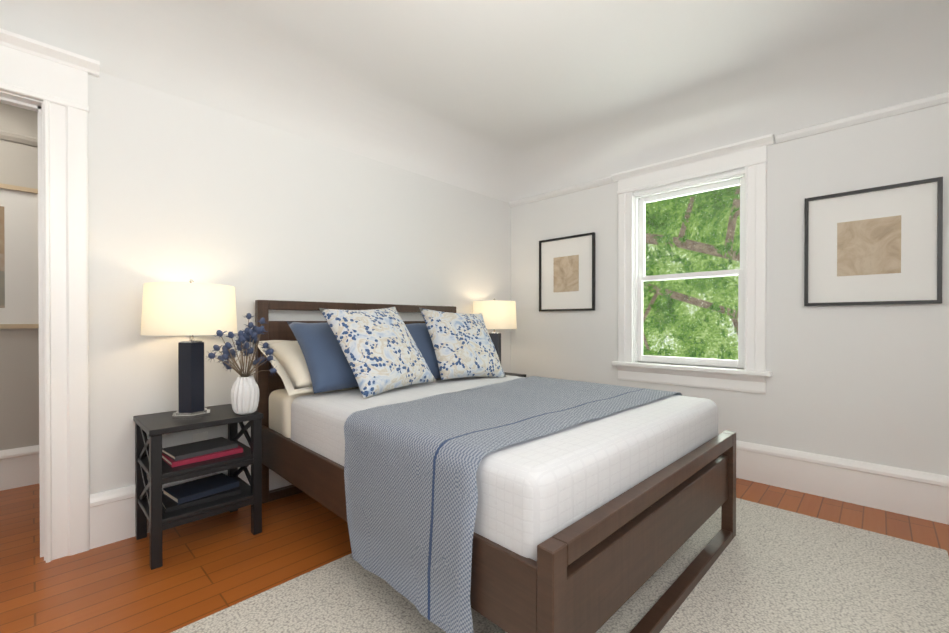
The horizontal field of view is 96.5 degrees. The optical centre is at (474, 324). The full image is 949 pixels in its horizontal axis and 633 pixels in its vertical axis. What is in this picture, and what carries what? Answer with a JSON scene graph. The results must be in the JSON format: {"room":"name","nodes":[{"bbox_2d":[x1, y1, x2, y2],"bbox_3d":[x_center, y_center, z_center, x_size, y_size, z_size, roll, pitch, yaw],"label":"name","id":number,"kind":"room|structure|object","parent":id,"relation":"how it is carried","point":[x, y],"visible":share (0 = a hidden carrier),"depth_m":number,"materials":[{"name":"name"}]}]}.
{"room":"bedroom","nodes":[
{"label":"bedroom","id":0,"kind":"room"},
{"bbox_2d":[0,103,38,449],"bbox_3d":[-3.368,-0.310,2.364,0.120,2.720,3.540,0,0,44],"label":"wall","id":1,"kind":"structure","parent":0,"point":[19,387],"depth_m":2.73,"materials":[{"name":"grey paint"}]},
{"bbox_2d":[0,130,37,146],"bbox_3d":[-3.313,-1.191,2.307,0.030,0.053,3.300,0,0,44],"label":"rail","id":2,"kind":"object","parent":1,"relation":"attached to","point":[5,135],"depth_m":2.71,"materials":[{"name":"white paint"}]},
{"bbox_2d":[0,183,38,328],"bbox_3d":[-3.154,-0.426,2.478,0.029,0.910,0.900,0,0,44],"label":"framed picture","id":3,"kind":"object","parent":1,"relation":"attached to","point":[19,304],"visible":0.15,"depth_m":2.72,"materials":[{"name":"beige wood"}]},
{"bbox_2d":[0,445,38,490],"bbox_3d":[-3.313,0.925,2.319,0.029,0.250,3.300,0,0,44],"label":"baseboard","id":4,"kind":"structure","parent":1,"relation":"attached to","point":[19,467],"depth_m":2.72,"materials":[{"name":"white paint"}]},
{"bbox_2d":[88,72,510,494],"bbox_3d":[-1.571,-0.310,2.322,0.124,2.720,5.720,0,0,44],"label":"wall","id":5,"kind":"structure","parent":0,"point":[185,190],"depth_m":2.42,"materials":[{"name":"white paint"}]},
{"bbox_2d":[0,28,99,562],"bbox_3d":[-2.219,-0.081,1.614,0.206,2.270,1.180,0,0,44],"label":"door frame","id":6,"kind":"structure","parent":5,"relation":"attached to","point":[48,83],"depth_m":1.91,"materials":[{"name":"white paint"}]},
{"bbox_2d":[90,465,292,548],"bbox_3d":[-0.728,0.921,3.099,0.029,0.250,3.100,0,0,44],"label":"baseboard","id":7,"kind":"structure","parent":5,"relation":"attached to","point":[112,512],"depth_m":2.05,"materials":[{"name":"white paint"}]},
{"bbox_2d":[193,432,207,441],"bbox_3d":[-1.464,0.673,2.325,0.032,0.160,0.136,0,0,44],"label":"electrical outlet plate","id":8,"kind":"object","parent":5,"relation":"attached to","point":[202,436],"visible":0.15,"depth_m":2.31,"materials":[{"name":"white plastic"}]},
{"bbox_2d":[0,478,948,632],"bbox_3d":[-0.801,1.104,1.511,5.020,0.100,5.840,0,0,44],"label":"floor","id":9,"kind":"structure","parent":0,"point":[215,564],"depth_m":1.88,"materials":[{"name":"brown wood"}]},
{"bbox_2d":[133,404,262,569],"bbox_3d":[-1.370,0.751,2.107,0.410,0.600,0.462,0,0,44],"label":"nightstand","id":10,"kind":"object","parent":9,"relation":"on","point":[154,466],"visible":0.85,"depth_m":2.01,"materials":[{"name":"black wood"}]},
{"bbox_2d":[141,279,236,418],"bbox_3d":[-1.393,0.115,2.085,0.400,0.670,0.400,0,0,44],"label":"lamp","id":11,"kind":"object","parent":10,"relation":"on","point":[191,309],"visible":0.9,"depth_m":1.97,"materials":[{"name":"beige fabric"}]},
{"bbox_2d":[162,473,240,512],"bbox_3d":[-1.365,0.827,2.103,0.247,0.046,0.318,0,0,44],"label":"books","id":12,"kind":"object","parent":10,"relation":"in","point":[199,491],"visible":0.92,"depth_m":2.06,"materials":[{"name":"blue paper"}]},
{"bbox_2d":[162,437,242,466],"bbox_3d":[-1.358,0.629,2.109,0.238,0.042,0.308,0,0,44],"label":"books","id":13,"kind":"object","parent":10,"relation":"in","point":[189,453],"visible":0.94,"depth_m":2.06,"materials":[{"name":"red paper"}]},
{"bbox_2d":[205,313,276,414],"bbox_3d":[-1.165,0.196,2.068,0.362,0.509,0.329,0,0,44],"label":"vase","id":14,"kind":"object","parent":10,"relation":"on","point":[245,394],"visible":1,"depth_m":2.10,"materials":[{"name":"white ceramic"}]},
{"bbox_2d":[255,300,735,632],"bbox_3d":[-0.006,0.455,2.275,1.614,1.190,2.095,0,0,-45],"label":"bed","id":15,"kind":"object","parent":9,"relation":"on","point":[444,466],"visible":0.98,"depth_m":1.53,"materials":[{"name":"brown wood"}]},
{"bbox_2d":[504,372,525,376],"bbox_3d":[0.150,0.743,3.698,0.410,0.600,0.462,0,0,44],"label":"nightstand","id":16,"kind":"object","parent":9,"relation":"on","point":[516,374],"depth_m":3.72,"materials":[{"name":"black wood"}]},
{"bbox_2d":[473,298,516,363],"bbox_3d":[0.174,0.107,3.726,0.400,0.670,0.400,0,0,44],"label":"lamp","id":17,"kind":"object","parent":16,"relation":"on","point":[499,314],"visible":0.83,"depth_m":3.56,"materials":[{"name":"beige fabric"}]},
{"bbox_2d":[171,498,948,632],"bbox_3d":[0.415,1.048,1.524,1.960,0.013,3.040,0,0,44],"label":"rug","id":18,"kind":"object","parent":9,"relation":"on","point":[774,570],"visible":0.35,"depth_m":1.64,"materials":[{"name":"carpet"}]},
{"bbox_2d":[0,0,948,202],"bbox_3d":[0.077,-1.380,1.454,3.450,0.370,4.450,0,0,44],"label":"ceiling","id":19,"kind":"structure","parent":0,"point":[507,101],"depth_m":2.46,"materials":[{"name":"white paint"}]},
{"bbox_2d":[511,103,948,475],"bbox_3d":[1.698,-0.314,3.071,3.570,2.720,0.120,0,0,44],"label":"wall","id":20,"kind":"structure","parent":0,"point":[867,383],"depth_m":2.62,"materials":[{"name":"white paint"}]},
{"bbox_2d":[539,232,594,311],"bbox_3d":[0.821,-0.450,3.805,0.565,0.665,0.027,0,0,44],"label":"picture frame","id":21,"kind":"object","parent":20,"relation":"attached to","point":[567,273],"visible":1,"depth_m":3.79,"materials":[{"name":"black"}]},
{"bbox_2d":[611,133,773,393],"bbox_3d":[1.592,-0.382,3.169,1.090,1.675,0.245,0,0,44],"label":"window","id":22,"kind":"structure","parent":20,"relation":"in","point":[634,363],"depth_m":3.06,"materials":[{"name":"white paint"}]},
{"bbox_2d":[736,440,948,524],"bbox_3d":[1.593,0.921,3.076,3.420,0.250,0.029,0,0,44],"label":"baseboard","id":23,"kind":"structure","parent":20,"relation":"attached to","point":[917,494],"depth_m":2.49,"materials":[{"name":"white paint"}]},
{"bbox_2d":[775,91,948,143],"bbox_3d":[2.397,-1.191,2.295,1.255,0.053,0.030,0,0,44],"label":"rail","id":24,"kind":"object","parent":20,"relation":"attached to","point":[909,106],"depth_m":2.42,"materials":[{"name":"white paint"}]},
{"bbox_2d":[804,177,942,305],"bbox_3d":[2.260,-0.443,2.431,0.575,0.665,0.027,0,0,44],"label":"picture frame","id":25,"kind":"object","parent":20,"relation":"attached to","point":[881,245],"visible":0.92,"depth_m":2.41,"materials":[{"name":"black"}]},
{"label":"outside","id":26,"kind":"structure","parent":0,"visible":0},
{"bbox_2d":[643,186,739,359],"bbox_3d":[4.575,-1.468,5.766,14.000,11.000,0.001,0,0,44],"label":"tree foliage","id":27,"kind":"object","parent":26,"point":[651,338],"depth_m":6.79,"materials":[{"name":"green plant"}]},
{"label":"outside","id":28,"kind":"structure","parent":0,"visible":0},
{"bbox_2d":[643,185,739,354],"bbox_3d":[2.860,-0.671,5.790,3.341,3.210,0.320,0,0,44],"label":"branches","id":29,"kind":"object","parent":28,"point":[699,246],"depth_m":5.60,"materials":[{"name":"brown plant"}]}
]}

